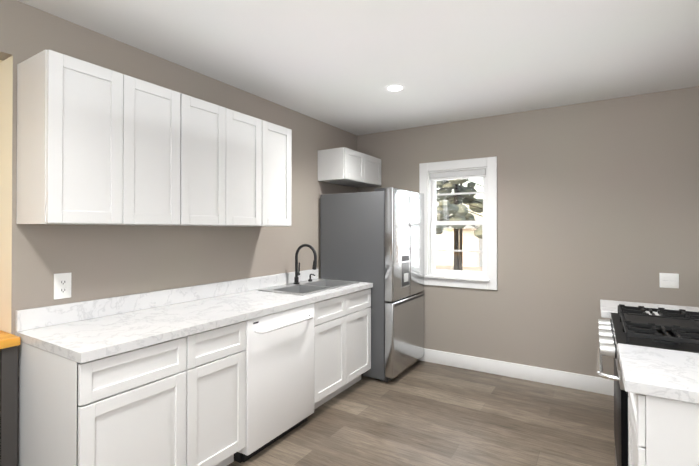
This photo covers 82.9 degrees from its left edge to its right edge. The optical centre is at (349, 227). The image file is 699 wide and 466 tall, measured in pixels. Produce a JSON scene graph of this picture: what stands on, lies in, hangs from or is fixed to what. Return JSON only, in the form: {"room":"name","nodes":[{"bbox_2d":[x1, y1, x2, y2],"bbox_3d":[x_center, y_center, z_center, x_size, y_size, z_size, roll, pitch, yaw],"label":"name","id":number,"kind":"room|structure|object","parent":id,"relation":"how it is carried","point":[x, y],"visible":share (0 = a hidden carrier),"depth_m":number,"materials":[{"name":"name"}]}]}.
{"room":"kitchen","nodes":[
{"label":"kitchen","id":0,"kind":"room"},
{"bbox_2d":[0,0,356,334],"bbox_3d":[-1.919,0.159,2.299,0.950,2.500,6.110,0,0,32],"label":"wall","id":1,"kind":"structure","parent":0,"point":[101,261],"depth_m":2.38,"materials":[{"name":"paint"}]},
{"bbox_2d":[54,273,70,299],"bbox_3d":[-1.497,0.307,2.067,0.009,0.132,0.080,0,0,32],"label":"electrical outlet","id":2,"kind":"object","parent":1,"relation":"attached to","point":[62,285],"visible":1,"depth_m":2.06,"materials":[{"name":"white plastic"}]},
{"bbox_2d":[16,49,191,225],"bbox_3d":[-1.274,-0.398,2.126,0.326,0.770,0.720,0,0,32],"label":"upper cabinet","id":3,"kind":"object","parent":1,"relation":"attached to","point":[98,145],"depth_m":1.92,"materials":[{"name":"white wood"}]},
{"bbox_2d":[192,97,291,226],"bbox_3d":[-0.872,-0.393,2.776,0.326,0.770,1.051,0,0,32],"label":"upper cabinet","id":4,"kind":"object","parent":1,"relation":"attached to","point":[242,163],"depth_m":2.67,"materials":[{"name":"white wood"}]},
{"bbox_2d":[318,147,380,187],"bbox_3d":[0.021,-0.616,4.222,0.326,0.305,0.768,0,0,32],"label":"upper cabinet","id":5,"kind":"object","parent":1,"relation":"attached to","point":[344,166],"visible":1,"depth_m":3.96,"materials":[{"name":"white wood"}]},
{"bbox_2d":[17,0,698,135],"bbox_3d":[-0.475,-1.147,1.504,4.250,0.100,6.260,0,0,32],"label":"ceiling","id":6,"kind":"structure","parent":0,"point":[340,64],"depth_m":2.43,"materials":[{"name":"paint"}]},
{"bbox_2d":[385,83,407,92],"bbox_3d":[0.354,-1.082,3.083,0.300,0.007,0.300,0,0,32],"label":"recessed light","id":7,"kind":"object","parent":6,"relation":"in","point":[395,87],"visible":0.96,"depth_m":3.07,"materials":[{"name":"white plastic"}]},
{"bbox_2d":[227,360,615,465],"bbox_3d":[-0.475,1.453,1.486,4.250,0.100,6.260,0,0,32],"label":"floor","id":8,"kind":"structure","parent":0,"point":[420,413],"depth_m":2.80,"materials":[{"name":"brown wood"}]},
{"bbox_2d":[0,346,17,465],"bbox_3d":[-1.972,0.976,1.754,0.646,0.858,0.595,0,0,32],"label":"base cabinet","id":9,"kind":"object","parent":8,"relation":"on","point":[8,401],"visible":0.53,"depth_m":1.80,"materials":[{"name":"grey"}]},
{"bbox_2d":[0,330,19,348],"bbox_3d":[-2.214,0.523,1.354,0.687,0.038,1.536,0,0,32],"label":"countertop","id":10,"kind":"structure","parent":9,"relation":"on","point":[7,340],"depth_m":1.80,"materials":[{"name":"orange wood"}]},
{"bbox_2d":[17,332,200,465],"bbox_3d":[-1.193,0.975,1.967,0.620,0.864,0.552,0,0,32],"label":"base cabinet","id":11,"kind":"object","parent":8,"relation":"on","point":[181,401],"depth_m":1.77,"materials":[{"name":"white wood"}]},
{"bbox_2d":[15,269,372,362],"bbox_3d":[-0.694,0.477,2.763,0.637,0.140,2.428,0,0,32],"label":"countertop","id":12,"kind":"structure","parent":11,"relation":"on","point":[85,331],"depth_m":2.18,"materials":[{"name":"stone"}]},
{"bbox_2d":[293,244,316,283],"bbox_3d":[-0.336,0.326,3.543,0.251,0.357,0.246,0,0,32],"label":"faucet","id":13,"kind":"object","parent":12,"relation":"on","point":[297,274],"visible":1,"depth_m":3.49,"materials":[{"name":"black metal"}]},
{"bbox_2d":[258,279,360,295],"bbox_3d":[-0.315,0.594,3.409,0.463,0.180,0.854,0,0,32],"label":"sink","id":14,"kind":"object","parent":12,"relation":"in","point":[307,287],"visible":0.42,"depth_m":3.43,"materials":[{"name":"silver metal"}]},
{"bbox_2d":[201,321,245,465],"bbox_3d":[-0.991,0.977,2.294,0.620,0.864,0.459,0,0,32],"label":"base cabinet","id":15,"kind":"object","parent":8,"relation":"on","point":[223,353],"depth_m":2.19,"materials":[{"name":"white wood"}]},
{"bbox_2d":[234,303,313,462],"bbox_3d":[-0.659,0.982,2.749,0.647,0.859,0.654,0,0,32],"label":"dishwasher","id":16,"kind":"object","parent":8,"relation":"on","point":[279,349],"visible":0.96,"depth_m":2.54,"materials":[{"name":"white metal"}]},
{"bbox_2d":[314,301,320,408],"bbox_3d":[-0.696,0.980,2.772,0.620,0.864,0.784,0,0,32],"label":"base cabinet","id":17,"kind":"object","parent":8,"relation":"on","point":[317,305],"depth_m":2.93,"materials":[{"name":"white wood"}]},
{"bbox_2d":[321,288,370,404],"bbox_3d":[-0.293,0.985,3.423,0.620,0.864,0.868,0,0,32],"label":"base cabinet","id":18,"kind":"object","parent":8,"relation":"on","point":[345,319],"depth_m":3.25,"materials":[{"name":"white wood"}]},
{"bbox_2d":[320,187,423,382],"bbox_3d":[0.255,0.533,4.066,0.817,1.775,0.770,0,0,32],"label":"refrigerator","id":19,"kind":"object","parent":8,"relation":"on","point":[376,238],"visible":0.85,"depth_m":3.71,"materials":[{"name":"grey metal"}]},
{"bbox_2d":[596,304,698,465],"bbox_3d":[1.612,0.927,1.869,0.751,0.958,0.750,0,0,32],"label":"gas range","id":20,"kind":"object","parent":8,"relation":"on","point":[677,330],"visible":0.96,"depth_m":1.82,"materials":[{"name":"silver metal"}]},
{"bbox_2d":[628,392,698,465],"bbox_3d":[1.344,0.971,1.311,0.660,0.864,0.471,0,0,32],"label":"base cabinet","id":21,"kind":"object","parent":8,"relation":"on","point":[663,432],"visible":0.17,"depth_m":1.24,"materials":[{"name":"white wood"}]},
{"bbox_2d":[600,300,698,403],"bbox_3d":[1.623,0.471,1.848,0.747,0.140,1.710,0,0,32],"label":"countertop","id":22,"kind":"structure","parent":21,"relation":"on","point":[663,373],"depth_m":1.39,"materials":[{"name":"stone"}]},
{"bbox_2d":[357,86,698,377],"bbox_3d":[1.131,0.171,4.094,4.250,2.500,0.150,0,0,32],"label":"wall","id":23,"kind":"structure","parent":0,"point":[597,201],"depth_m":3.50,"materials":[{"name":"paint"}]},
{"bbox_2d":[419,157,496,289],"bbox_3d":[1.114,-0.035,4.067,0.790,1.290,0.175,0,0,32],"label":"window","id":24,"kind":"structure","parent":23,"relation":"in","point":[486,169],"depth_m":4.01,"materials":[{"name":"white wood"}]},
{"bbox_2d":[419,348,613,395],"bbox_3d":[1.427,1.351,3.805,3.150,0.135,0.016,0,0,32],"label":"baseboard","id":25,"kind":"structure","parent":23,"relation":"attached to","point":[594,384],"depth_m":3.68,"materials":[{"name":"white wood"}]},
{"bbox_2d":[659,273,678,288],"bbox_3d":[2.530,0.424,3.133,0.120,0.116,0.009,0,0,32],"label":"light switch","id":26,"kind":"object","parent":23,"relation":"attached to","point":[669,280],"visible":1,"depth_m":3.13,"materials":[{"name":"white plastic"}]},
{"label":"outside","id":27,"kind":"structure","parent":0,"visible":0},
{"bbox_2d":[435,265,481,271],"bbox_3d":[14.092,1.943,22.534,55.000,0.100,44.830,0,0,32],"label":"ground","id":28,"kind":"structure","parent":27,"point":[478,269],"depth_m":17.78,"materials":[{"name":"beige"}]},
{"bbox_2d":[435,228,481,266],"bbox_3d":[10.059,0.969,18.867,26.000,1.800,5.200,0,0,32],"label":"fence","id":29,"kind":"object","parent":28,"relation":"on","point":[470,235],"depth_m":18.86,"materials":[{"name":"beige wood"}]},
{"bbox_2d":[435,178,482,270],"bbox_3d":[5.102,-4.000,13.446,19.657,11.666,12.150,0,0,32],"label":"trees","id":30,"kind":"object","parent":28,"relation":"on","point":[469,201],"depth_m":10.38,"materials":[{"name":"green plant"}]}
]}

